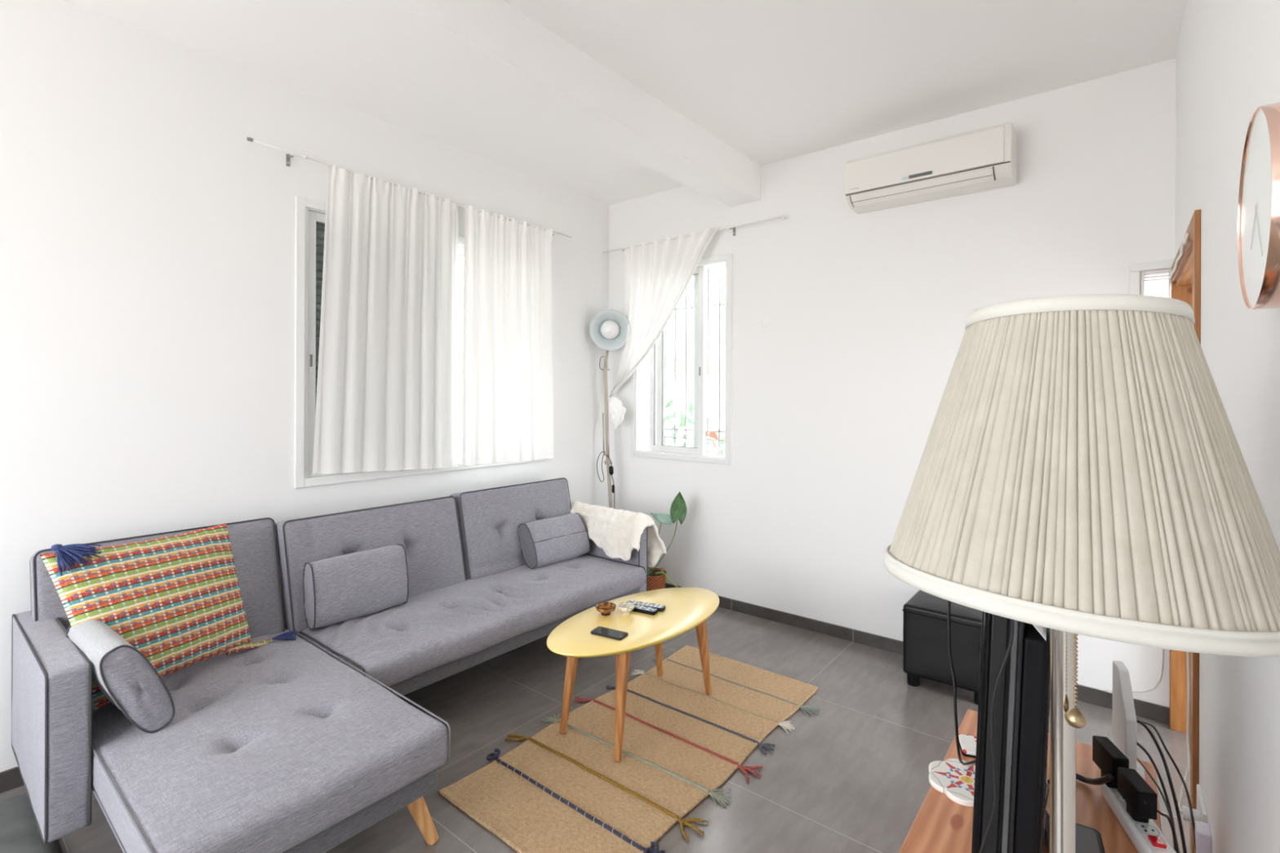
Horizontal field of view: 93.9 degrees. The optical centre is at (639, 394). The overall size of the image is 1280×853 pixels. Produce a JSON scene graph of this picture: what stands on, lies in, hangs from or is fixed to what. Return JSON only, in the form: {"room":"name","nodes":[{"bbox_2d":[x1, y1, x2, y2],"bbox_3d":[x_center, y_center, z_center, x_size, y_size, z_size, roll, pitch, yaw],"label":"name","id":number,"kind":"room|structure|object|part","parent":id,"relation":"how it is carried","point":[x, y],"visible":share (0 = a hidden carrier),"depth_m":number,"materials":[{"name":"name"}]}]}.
{"room":"living room","nodes":[
{"label":"living room","id":0,"kind":"room"},
{"bbox_2d":[0,0,608,772],"bbox_3d":[-2.003,-0.030,2.610,0.200,2.885,5.770,0,0,39],"label":"wall","id":1,"kind":"structure","parent":0,"point":[148,246],"depth_m":2.50,"materials":[{"name":"white paint"}]},
{"bbox_2d":[0,766,24,793],"bbox_3d":[-1.925,1.378,2.544,0.013,0.070,5.370,0,0,39],"label":"baseboard","id":2,"kind":"structure","parent":1,"relation":"attached to","point":[10,779],"depth_m":2.13,"materials":[{"name":"tile"}]},
{"bbox_2d":[246,137,571,238],"bbox_3d":[-1.140,-1.105,3.467,0.068,0.081,2.019,0,0,39],"label":"curtain rod","id":3,"kind":"object","parent":1,"relation":"attached to","point":[248,139],"visible":0.77,"depth_m":2.94,"materials":[{"name":"white metal"}]},
{"bbox_2d":[311,164,457,474],"bbox_3d":[-1.324,-0.352,3.193,0.045,1.564,0.818,0,0,39],"label":"curtain","id":4,"kind":"object","parent":3,"relation":"hanging from","point":[387,399],"visible":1,"depth_m":3.17,"materials":[{"name":"white fabric"}]},
{"bbox_2d":[462,204,554,466],"bbox_3d":[-0.826,-0.344,3.817,0.045,1.567,0.745,0,0,38],"label":"curtain","id":5,"kind":"object","parent":3,"relation":"hanging from","point":[508,389],"visible":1,"depth_m":3.79,"materials":[{"name":"white fabric"}]},
{"bbox_2d":[294,195,548,488],"bbox_3d":[-1.222,-0.249,3.571,0.207,1.405,1.635,0,0,39],"label":"window","id":6,"kind":"structure","parent":1,"relation":"in","point":[310,214],"depth_m":2.94,"materials":[{"name":"white paint"}]},
{"bbox_3d":[-1.625,-0.161,2.951,0.005,0.110,0.022,0,0,39],"label":"handle","id":7,"kind":"part","parent":6,"relation":"part of","materials":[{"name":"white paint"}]},
{"bbox_2d":[315,222,324,415],"bbox_3d":[-1.480,-0.257,3.307,0.042,1.344,0.770,0,0,39],"label":"roller shutter","id":8,"kind":"object","parent":6,"relation":"attached to","point":[320,228],"depth_m":3.07,"materials":[{"name":"grey"}]},
{"bbox_3d":[-1.402,-0.248,3.255,0.030,1.315,0.794,0,0,39],"label":"sash","id":9,"kind":"part","parent":6,"relation":"part of","materials":[{"name":"white paint"}]},
{"bbox_3d":[-1.193,-0.247,3.548,0.110,1.355,1.555,0,0,39],"label":"frame","id":10,"kind":"part","parent":6,"relation":"part of","materials":[{"name":"white paint"}]},
{"bbox_3d":[-0.973,-0.246,3.855,0.030,1.315,0.760,0,0,39],"label":"sash","id":11,"kind":"part","parent":6,"relation":"part of","materials":[{"name":"white paint"}]},
{"bbox_2d":[0,606,1190,852],"bbox_3d":[-0.044,1.495,1.036,5.234,0.150,5.770,0,0,39],"label":"floor","id":12,"kind":"structure","parent":0,"point":[851,776],"depth_m":2.43,"materials":[{"name":"grey tile"}]},
{"bbox_2d":[11,477,647,852],"bbox_3d":[-0.834,0.986,2.694,1.426,0.878,2.648,0,0,39],"label":"sofa","id":13,"kind":"object","parent":12,"relation":"on","point":[305,744],"visible":0.79,"depth_m":1.99,"materials":[{"name":"grey fabric"}]},
{"bbox_3d":[-1.896,1.007,1.913,0.745,0.471,0.101,0,0,39],"label":"armrest","id":14,"kind":"part","parent":13,"relation":"part of","materials":[{"name":"grey fabric"}]},
{"bbox_2d":[66,619,174,733],"bbox_3d":[-1.628,0.869,1.869,0.396,0.291,0.180,0,0,36],"label":"bolster cushion","id":15,"kind":"object","parent":13,"relation":"on","point":[123,674],"visible":0.91,"depth_m":1.76,"materials":[{"name":"grey fabric"}]},
{"bbox_3d":[-1.845,0.800,2.348,0.202,0.507,0.762,0,0,39],"label":"panel","id":16,"kind":"part","parent":13,"relation":"part of","materials":[{"name":"grey fabric"}]},
{"bbox_2d":[40,523,297,709],"bbox_3d":[-1.672,0.754,2.206,0.212,0.542,0.746,0,0,25],"label":"cushion","id":17,"kind":"object","parent":13,"relation":"on","point":[177,600],"visible":0.94,"depth_m":2.09,"materials":[{"name":"multicoloured fabric"}]},
{"bbox_2d":[91,628,447,852],"bbox_3d":[-1.298,1.082,1.967,1.241,0.141,0.728,0,0,39],"label":"cushion","id":18,"kind":"object","parent":13,"relation":"on","point":[274,746],"depth_m":1.72,"materials":[{"name":"grey fabric"}]},
{"bbox_2d":[302,543,408,630],"bbox_3d":[-1.294,0.871,2.744,0.130,0.287,0.446,0,0,39],"label":"bolster cushion","id":19,"kind":"object","parent":13,"relation":"on","point":[336,589],"visible":1,"depth_m":2.68,"materials":[{"name":"grey fabric"}]},
{"bbox_3d":[-1.345,1.187,2.006,1.300,0.080,0.675,0,0,39],"label":"chaise frame","id":20,"kind":"part","parent":13,"relation":"part of","materials":[{"name":"fabric"}]},
{"bbox_3d":[-1.296,0.810,2.975,0.202,0.496,0.895,0,0,39],"label":"panel","id":21,"kind":"part","parent":13,"relation":"part of","materials":[{"name":"grey fabric"}]},
{"bbox_3d":[-0.703,1.319,1.890,0.128,0.211,0.058,0,0,-1],"label":"leg","id":22,"kind":"part","parent":13,"relation":"part of","materials":[{"name":"brown wood"}]},
{"bbox_2d":[294,554,645,688],"bbox_3d":[-0.750,1.075,3.108,0.668,0.140,1.711,0,0,39],"label":"seat cushion","id":23,"kind":"object","parent":13,"relation":"on","point":[440,624],"depth_m":2.82,"materials":[{"name":"grey fabric"}]},
{"bbox_3d":[-0.746,0.807,3.659,0.206,0.505,0.846,0,0,39],"label":"panel","id":24,"kind":"part","parent":13,"relation":"part of","materials":[{"name":"grey fabric"}]},
{"bbox_3d":[-0.817,1.179,3.140,0.705,0.080,1.745,0,0,39],"label":"seat frame","id":25,"kind":"part","parent":13,"relation":"part of","materials":[{"name":"fabric"}]},
{"bbox_2d":[518,512,590,568],"bbox_3d":[-0.526,0.895,3.683,0.192,0.263,0.446,0,0,42],"label":"bolster cushion","id":26,"kind":"object","parent":13,"relation":"on","point":[544,542],"visible":1,"depth_m":3.60,"materials":[{"name":"grey fabric"}]},
{"bbox_3d":[-0.285,1.020,3.894,0.783,0.457,0.088,0,0,39],"label":"armrest","id":27,"kind":"part","parent":13,"relation":"part of","materials":[{"name":"grey fabric"}]},
{"bbox_2d":[568,500,666,567],"bbox_3d":[-0.211,0.902,3.841,0.744,0.368,0.302,0,0,39],"label":"blanket","id":28,"kind":"object","parent":13,"relation":"on","point":[617,532],"visible":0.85,"depth_m":3.71,"materials":[{"name":"white fabric"}]},
{"bbox_2d":[589,309,631,508],"bbox_3d":[-0.212,0.397,4.410,0.303,2.044,0.280,0,0,39],"label":"floor lamp","id":29,"kind":"object","parent":12,"relation":"on","point":[608,327],"visible":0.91,"depth_m":4.43,"materials":[{"name":"beige metal"}]},
{"bbox_3d":[-0.285,0.540,4.455,0.102,0.230,0.004,0,0,39],"label":"cord","id":30,"kind":"part","parent":29,"relation":"part of","materials":[{"name":"black plastic"}]},
{"bbox_3d":[-0.248,0.159,4.426,0.066,0.721,0.030,0,0,39],"label":"arm","id":31,"kind":"part","parent":29,"relation":"part of","materials":[{"name":"beige metal"}]},
{"bbox_3d":[-0.200,0.911,4.389,0.131,0.949,0.058,0,0,5],"label":"cord","id":32,"kind":"part","parent":29,"relation":"part of","materials":[{"name":"black plastic"}]},
{"bbox_3d":[-0.226,-0.482,4.484,0.139,0.143,0.139,0,0,39],"label":"bulb","id":33,"kind":"part","parent":29,"relation":"part of","materials":[{"name":"white glass"}]},
{"bbox_3d":[-0.224,-0.474,4.476,0.300,0.297,0.189,0,0,-5],"label":"lamp shade","id":34,"kind":"part","parent":29,"relation":"part of","materials":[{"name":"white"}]},
{"bbox_2d":[608,466,613,475],"bbox_3d":[-0.211,0.557,4.370,0.037,0.066,0.034,0,0,39],"label":"switch","id":35,"kind":"object","parent":29,"relation":"attached to","point":[611,468],"depth_m":4.36,"materials":[{"name":"black plastic"}]},
{"bbox_2d":[438,644,820,852],"bbox_3d":[0.073,1.405,2.499,0.949,0.038,1.592,0,0,39],"label":"rug","id":36,"kind":"object","parent":12,"relation":"on","point":[554,792],"visible":0.97,"depth_m":2.29,"materials":[{"name":"wicker"}]},
{"bbox_2d":[546,586,719,761],"bbox_3d":[0.004,1.190,2.635,0.480,0.431,0.978,0,0,39],"label":"coffee table","id":37,"kind":"object","parent":36,"relation":"on","point":[686,608],"visible":0.97,"depth_m":2.50,"materials":[{"name":"yellow wood"}]},
{"bbox_3d":[-0.284,1.198,2.497,0.060,0.414,0.098,0,0,39],"label":"leg","id":38,"kind":"part","parent":37,"relation":"part of","materials":[{"name":"brown wood"}]},
{"bbox_2d":[595,601,616,615],"bbox_3d":[-0.152,0.955,2.649,0.092,0.038,0.092,0,0,39],"label":"bowl","id":39,"kind":"object","parent":37,"relation":"on","point":[605,608],"visible":1,"depth_m":2.66,"materials":[{"name":"brown ceramic"}]},
{"bbox_2d":[590,626,627,639],"bbox_3d":[-0.125,0.970,2.428,0.146,0.009,0.068,0,0,29],"label":"phone","id":40,"kind":"object","parent":37,"relation":"on","point":[600,631],"visible":1,"depth_m":2.42,"materials":[{"name":"black glass"}]},
{"bbox_3d":[-0.075,1.198,2.330,0.058,0.414,0.098,0,0,39],"label":"leg","id":41,"kind":"part","parent":37,"relation":"part of","materials":[{"name":"brown wood"}]},
{"bbox_2d":[617,602,634,614],"bbox_3d":[-0.062,0.955,2.656,0.075,0.039,0.075,0,0,39],"label":"bowl","id":42,"kind":"object","parent":37,"relation":"on","point":[625,607],"visible":1,"depth_m":2.64,"materials":[{"name":"clear glass"}]},
{"bbox_2d":[631,604,657,614],"bbox_3d":[-0.003,0.966,2.694,0.175,0.018,0.046,0,0,29],"label":"remote control","id":43,"kind":"object","parent":37,"relation":"on","point":[650,611],"visible":0.67,"depth_m":2.66,"materials":[{"name":"black plastic"}]},
{"bbox_3d":[-0.003,0.959,2.694,0.167,0.001,0.040,0,0,29],"label":"plate","id":44,"kind":"part","parent":43,"relation":"part of","materials":[{"name":"grey plastic"}]},
{"bbox_2d":[626,600,665,611],"bbox_3d":[0.025,0.966,2.732,0.185,0.018,0.046,0,0,23],"label":"remote control","id":45,"kind":"object","parent":37,"relation":"on","point":[660,607],"visible":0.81,"depth_m":2.72,"materials":[{"name":"black plastic"}]},
{"bbox_3d":[0.025,0.959,2.732,0.177,0.001,0.040,0,0,23],"label":"plate","id":46,"kind":"part","parent":45,"relation":"part of","materials":[{"name":"grey plastic"}]},
{"bbox_3d":[0.090,1.199,2.947,0.058,0.415,0.104,0,0,39],"label":"leg","id":47,"kind":"part","parent":37,"relation":"part of","materials":[{"name":"brown wood"}]},
{"bbox_3d":[0.289,1.200,2.786,0.056,0.415,0.101,0,0,39],"label":"leg","id":48,"kind":"part","parent":37,"relation":"part of","materials":[{"name":"brown wood"}]},
{"bbox_2d":[647,567,666,591],"bbox_3d":[0.076,1.319,4.099,0.212,0.203,0.212,0,0,39],"label":"basket","id":49,"kind":"object","parent":12,"relation":"on","point":[656,578],"depth_m":4.02,"materials":[{"name":"wicker"}]},
{"bbox_2d":[647,491,686,591],"bbox_3d":[0.141,1.028,4.048,0.376,0.785,0.212,0,0,39],"label":"potted plant","id":50,"kind":"object","parent":12,"relation":"on","point":[656,577],"visible":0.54,"depth_m":4.00,"materials":[{"name":"green plant"}]},
{"bbox_3d":[0.166,1.026,4.038,0.222,0.413,0.012,0,0,36],"label":"stem","id":51,"kind":"part","parent":50,"relation":"part of","materials":[{"name":"green plant"}]},
{"bbox_2d":[902,589,982,704],"bbox_3d":[1.545,1.224,2.955,0.384,0.404,0.362,0,0,39],"label":"ottoman","id":52,"kind":"object","parent":12,"relation":"on","point":[925,615],"visible":0.55,"depth_m":2.84,"materials":[{"name":"black leather"}]},
{"bbox_2d":[898,709,1176,852],"bbox_3d":[0.874,1.176,1.297,0.474,0.496,1.043,0,0,39],"label":"tv stand","id":53,"kind":"object","parent":12,"relation":"on","point":[941,824],"depth_m":1.36,"materials":[{"name":"brown wood"}]},
{"bbox_2d":[928,758,975,806],"bbox_3d":[0.812,0.966,1.486,0.178,0.014,0.176,0,0,39],"label":"trivet","id":54,"kind":"object","parent":53,"relation":"on","point":[950,777],"visible":0.59,"depth_m":1.49,"materials":[{"name":"ceramic"}]},
{"bbox_2d":[958,733,976,758],"bbox_3d":[0.929,0.968,1.639,0.096,0.012,0.096,0,0,19],"label":"coaster","id":55,"kind":"object","parent":53,"relation":"on","point":[967,744],"visible":0.41,"depth_m":1.64,"materials":[{"name":"ceramic"}]},
{"bbox_2d":[971,611,1049,852],"bbox_3d":[0.849,0.645,1.329,0.120,0.656,0.740,0,0,35],"label":"television","id":56,"kind":"object","parent":53,"relation":"on","point":[1021,712],"visible":0.62,"depth_m":1.03,"materials":[{"name":"black plastic"}]},
{"bbox_2d":[947,600,975,765],"bbox_3d":[0.845,0.633,1.472,0.089,0.681,0.367,0,0,39],"label":"cable","id":57,"kind":"object","parent":56,"relation":"hanging from","point":[948,602],"visible":0.64,"depth_m":1.35,"materials":[{"name":"black plastic"}]},
{"bbox_2d":[978,618,1014,852],"bbox_3d":[0.599,0.645,1.036,0.030,0.645,0.083,0,0,-30],"label":"cable","id":58,"kind":"object","parent":56,"relation":"attached to","point":[1011,629],"visible":0.91,"depth_m":1.02,"materials":[{"name":"black plastic"}]},
{"bbox_2d":[1032,624,1047,639],"bbox_3d":[0.719,0.398,1.080,0.028,0.035,0.158,0,0,35],"label":"paper","id":59,"kind":"object","parent":56,"relation":"on","point":[1042,630],"visible":0.21,"depth_m":1.02,"materials":[{"name":"white paper"}]},
{"bbox_2d":[1044,808,1076,852],"bbox_3d":[0.869,0.945,1.166,0.044,0.052,0.366,0,0,18],"label":"cable","id":60,"kind":"object","parent":53,"relation":"on","point":[1046,813],"visible":0.19,"depth_m":1.32,"materials":[{"name":"black plastic"}]},
{"bbox_2d":[1044,816,1105,852],"bbox_3d":[0.926,0.959,1.273,0.100,0.028,0.120,0,0,31],"label":"media box","id":61,"kind":"object","parent":53,"relation":"on","point":[1088,839],"visible":0.52,"depth_m":1.27,"materials":[{"name":"black plastic"}]},
{"bbox_3d":[0.926,0.945,1.273,0.080,0.001,0.100,0,0,31],"label":"lid","id":62,"kind":"part","parent":61,"relation":"part of","materials":[{"name":"grey plastic"}]},
{"bbox_2d":[1047,773,1114,785],"bbox_3d":[1.090,0.926,1.455,0.091,0.094,0.137,0,0,-30],"label":"cable","id":63,"kind":"object","parent":53,"relation":"on","point":[1108,777],"visible":0.69,"depth_m":1.43,"materials":[{"name":"black plastic"}]},
{"bbox_2d":[1092,735,1128,788],"bbox_3d":[1.133,0.893,1.440,0.034,0.087,0.098,0,0,13],"label":"power adapter","id":64,"kind":"object","parent":53,"relation":"attached to","point":[1106,755],"visible":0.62,"depth_m":1.43,"materials":[{"name":"black plastic"}]},
{"bbox_2d":[1112,659,1145,780],"bbox_3d":[1.248,0.844,1.541,0.085,0.262,0.172,0,0,39],"label":"router","id":65,"kind":"object","parent":53,"relation":"on","point":[1124,717],"visible":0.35,"depth_m":1.52,"materials":[{"name":"white plastic"}]},
{"bbox_2d":[1136,719,1186,852],"bbox_3d":[1.276,1.106,1.434,0.028,0.520,0.263,0,0,12],"label":"cable","id":66,"kind":"object","parent":65,"relation":"attached to","point":[1174,796],"visible":0.97,"depth_m":1.44,"materials":[{"name":"black plastic"}]},
{"bbox_2d":[1117,767,1157,822],"bbox_3d":[1.103,0.896,1.327,0.036,0.080,0.092,0,0,15],"label":"power adapter","id":67,"kind":"object","parent":53,"relation":"attached to","point":[1131,786],"visible":1,"depth_m":1.31,"materials":[{"name":"black plastic"}]},
{"bbox_3d":[1.105,0.952,1.323,0.057,0.046,0.285,0,0,20],"label":"power strip","id":68,"kind":"part","parent":53,"relation":"part of","materials":[{"name":"white plastic"}]},
{"bbox_2d":[1136,741,1177,852],"bbox_3d":[1.224,1.139,1.389,0.023,0.514,0.281,0,0,19],"label":"cable","id":69,"kind":"object","parent":53,"relation":"hanging from","point":[1137,743],"visible":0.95,"depth_m":1.43,"materials":[{"name":"black plastic"}]},
{"bbox_2d":[1147,835,1166,848],"bbox_3d":[1.078,0.933,1.246,0.023,0.008,0.026,0,0,20],"label":"switch","id":70,"kind":"object","parent":53,"relation":"attached to","point":[1154,842],"depth_m":1.24,"materials":[{"name":"red plastic"}]},
{"bbox_2d":[1136,755,1179,852],"bbox_3d":[1.226,1.158,1.401,0.012,0.474,0.274,0,0,16],"label":"cable","id":71,"kind":"object","parent":53,"relation":"hanging from","point":[1137,758],"visible":0.97,"depth_m":1.40,"materials":[{"name":"black plastic"}]},
{"bbox_2d":[1142,800,1176,844],"bbox_3d":[1.155,1.134,1.300,0.147,0.523,0.050,0,0,-30],"label":"cable","id":72,"kind":"object","parent":53,"relation":"hanging from","point":[1144,801],"visible":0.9,"depth_m":1.35,"materials":[{"name":"black plastic"}]},
{"bbox_2d":[884,293,1279,852],"bbox_3d":[0.519,0.656,0.734,0.408,1.532,0.409,0,0,-34],"label":"floor lamp","id":73,"kind":"object","parent":12,"relation":"on","point":[1082,469],"visible":1,"depth_m":0.62,"materials":[{"name":"beige fabric"}]},
{"bbox_3d":[0.513,0.380,0.704,0.021,0.022,0.021,0,0,39],"label":"pull knob","id":74,"kind":"part","parent":73,"relation":"part of","materials":[{"name":"gold metal"}]},
{"bbox_3d":[0.513,0.277,0.704,0.004,0.185,0.004,0,0,39],"label":"pull chain","id":75,"kind":"part","parent":73,"relation":"part of","materials":[{"name":"gold metal"}]},
{"bbox_3d":[0.540,-0.092,0.751,0.231,0.036,0.230,0,0,39],"label":"trim","id":76,"kind":"part","parent":73,"relation":"part of","materials":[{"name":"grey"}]},
{"bbox_3d":[0.520,0.231,0.734,0.409,0.054,0.409,0,0,39],"label":"trim","id":77,"kind":"part","parent":73,"relation":"part of","materials":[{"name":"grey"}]},
{"bbox_3d":[0.521,0.072,0.735,0.402,0.350,0.403,0,0,39],"label":"lamp shade","id":78,"kind":"part","parent":73,"relation":"part of","materials":[{"name":"beige fabric"}]},
{"bbox_2d":[60,0,1185,205],"bbox_3d":[-0.032,-1.540,1.036,5.234,0.150,5.770,0,0,39],"label":"ceiling","id":79,"kind":"structure","parent":0,"point":[774,81],"depth_m":2.61,"materials":[{"name":"white paint"}]},
{"bbox_2d":[306,0,760,207],"bbox_3d":[-0.990,-1.359,1.803,0.217,0.220,5.370,0,0,39],"label":"ceiling beam","id":80,"kind":"structure","parent":79,"relation":"attached to","point":[491,44],"depth_m":2.49,"materials":[{"name":"white paint"}]},
{"bbox_2d":[608,58,1175,706],"bbox_3d":[1.781,-0.016,3.148,5.034,2.885,0.200,0,0,39],"label":"wall","id":81,"kind":"structure","parent":0,"point":[836,401],"depth_m":3.44,"materials":[{"name":"white paint"}]},
{"bbox_2d":[630,253,732,464],"bbox_3d":[0.319,-0.234,4.283,0.865,1.397,0.168,0,0,39],"label":"window","id":82,"kind":"structure","parent":81,"relation":"in","point":[637,393],"depth_m":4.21,"materials":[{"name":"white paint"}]},
{"bbox_3d":[0.249,-0.233,4.337,0.435,1.302,0.030,0,0,39],"label":"sash","id":83,"kind":"part","parent":82,"relation":"part of","materials":[{"name":"white paint"}]},
{"bbox_3d":[0.288,-0.233,4.258,0.405,1.302,0.030,0,0,39],"label":"sash","id":84,"kind":"part","parent":82,"relation":"part of","materials":[{"name":"white paint"}]},
{"bbox_3d":[0.415,-0.153,4.135,0.022,0.110,0.005,0,0,39],"label":"handle","id":85,"kind":"part","parent":82,"relation":"part of","materials":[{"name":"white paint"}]},
{"bbox_2d":[602,214,785,253],"bbox_3d":[0.319,-1.075,4.139,1.487,0.062,0.085,0,0,39],"label":"curtain rod","id":86,"kind":"object","parent":81,"relation":"attached to","point":[783,216],"visible":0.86,"depth_m":3.94,"materials":[{"name":"white metal"}]},
{"bbox_2d":[608,226,719,428],"bbox_3d":[0.131,-0.429,4.213,0.958,1.360,0.163,0,0,35],"label":"curtain","id":87,"kind":"object","parent":86,"relation":"hanging from","point":[657,275],"visible":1,"depth_m":4.30,"materials":[{"name":"white fabric"}]},
{"bbox_2d":[760,315,770,327],"bbox_3d":[0.799,-0.462,3.805,0.070,0.070,0.004,0,0,39],"label":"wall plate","id":88,"kind":"structure","parent":81,"relation":"attached to","point":[765,321],"depth_m":3.80,"materials":[{"name":"white paint"}]},
{"bbox_2d":[665,582,1168,724],"bbox_3d":[1.031,1.390,3.607,3.271,0.068,0.013,0,0,39],"label":"baseboard","id":89,"kind":"structure","parent":81,"relation":"attached to","point":[1145,709],"depth_m":3.42,"materials":[{"name":"tile"}]},
{"bbox_2d":[844,122,1017,213],"bbox_3d":[1.494,-1.162,3.117,0.783,0.256,0.213,0,0,39],"label":"air conditioner","id":90,"kind":"object","parent":81,"relation":"attached to","point":[984,159],"visible":1,"depth_m":3.02,"materials":[{"name":"white plastic"}]},
{"bbox_3d":[1.421,-1.182,3.049,0.751,0.171,0.013,0,0,39],"label":"panel","id":91,"kind":"part","parent":90,"relation":"part of","materials":[{"name":"white plastic"}]},
{"bbox_2d":[1128,259,1174,297],"bbox_3d":[2.283,-0.087,2.671,0.152,0.992,0.116,0,0,39],"label":"window","id":92,"kind":"structure","parent":81,"relation":"in","point":[1154,282],"depth_m":2.66,"materials":[{"name":"white paint"}]},
{"bbox_3d":[2.303,-0.085,2.666,0.116,0.928,0.100,0,0,39],"label":"frame","id":93,"kind":"part","parent":92,"relation":"part of","materials":[{"name":"white paint"}]},
{"bbox_3d":[2.307,-0.084,2.672,0.084,0.906,0.005,0,0,39],"label":"pane","id":94,"kind":"part","parent":92,"relation":"part of","materials":[{"name":"clear glass"}]},
{"bbox_2d":[1075,634,1163,692],"bbox_3d":[2.067,1.058,2.780,0.557,0.590,0.012,0,0,39],"label":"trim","id":95,"kind":"structure","parent":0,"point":[1095,656],"depth_m":2.71,"materials":[{"name":"white paint"}]},
{"bbox_2d":[1175,0,1279,852],"bbox_3d":[0.681,-0.020,0.460,0.110,2.885,5.370,0,0,39],"label":"wall","id":96,"kind":"structure","parent":0,"point":[1228,58],"depth_m":1.27,"materials":[{"name":"white paint"}]},
{"bbox_2d":[1168,209,1200,852],"bbox_3d":[2.020,0.440,2.144,0.124,1.975,1.035,0,0,39],"label":"door","id":97,"kind":"structure","parent":96,"relation":"in","point":[1186,279],"depth_m":1.88,"materials":[{"name":"orange wood"}]},
{"bbox_2d":[1168,232,1189,297],"bbox_3d":[1.998,-0.295,2.226,0.014,0.445,0.857,0,0,39],"label":"striped cloth","id":98,"kind":"object","parent":97,"relation":"attached to","point":[1185,238],"visible":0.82,"depth_m":2.20,"materials":[{"name":"white fabric"}]},
{"bbox_3d":[1.992,-0.512,2.192,0.014,0.070,0.930,0,0,39],"label":"head casing","id":99,"kind":"part","parent":97,"relation":"part of","materials":[{"name":"orange wood"}]},
{"bbox_2d":[1177,651,1190,813],"bbox_3d":[1.597,0.728,1.750,0.196,0.905,0.016,0,0,-43],"label":"cable","id":100,"kind":"object","parent":97,"relation":"attached to","point":[1180,799],"visible":0.62,"depth_m":1.79,"materials":[{"name":"white plastic"}]},
{"bbox_3d":[1.675,0.439,1.802,0.014,1.975,0.070,0,0,39],"label":"casing","id":101,"kind":"part","parent":97,"relation":"part of","materials":[{"name":"orange wood"}]},
{"bbox_2d":[1182,784,1212,852],"bbox_3d":[1.520,1.176,1.636,0.045,0.100,0.260,0,0,39],"label":"wall socket","id":102,"kind":"object","parent":96,"relation":"attached to","point":[1203,838],"visible":0.99,"depth_m":1.57,"materials":[{"name":"white plastic"}]},
{"bbox_2d":[1140,720,1195,852],"bbox_3d":[1.445,1.040,1.611,0.335,0.375,0.122,0,0,-34],"label":"cable","id":103,"kind":"object","parent":102,"relation":"attached to","point":[1144,722],"visible":0.86,"depth_m":1.68,"materials":[{"name":"black plastic"}]},
{"bbox_3d":[1.565,1.176,1.665,0.010,0.100,0.160,0,0,39],"label":"plate","id":104,"kind":"part","parent":102,"relation":"part of","materials":[{"name":"white plastic"}]},
{"bbox_2d":[1237,102,1279,309],"bbox_3d":[0.894,-0.263,0.845,0.040,0.281,0.281,0,0,39],"label":"wall clock","id":105,"kind":"object","parent":96,"relation":"attached to","point":[1259,195],"visible":1,"depth_m":0.83,"materials":[{"name":"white metal"}]},
{"label":"outside","id":106,"kind":"structure","parent":0,"visible":0},
{"bbox_3d":[2.456,4.480,9.486,20.000,0.100,10.100,0,0,39],"label":"ground","id":107,"kind":"structure","parent":106,"visible":0},
{"bbox_2d":[655,399,724,454],"bbox_3d":[0.273,1.366,6.280,3.111,2.762,2.380,0,0,39],"label":"hedge","id":108,"kind":"object","parent":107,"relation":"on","point":[711,420],"visible":0.02,"depth_m":5.59,"materials":[{"name":"green plant"}]},
{"bbox_2d":[705,430,724,450],"bbox_3d":[0.848,1.611,4.809,0.909,2.670,0.683,0,0,39],"label":"flowering shrub","id":109,"kind":"object","parent":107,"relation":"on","point":[713,434],"visible":0.02,"depth_m":5.16,"materials":[{"name":"brown plant"}]}
]}

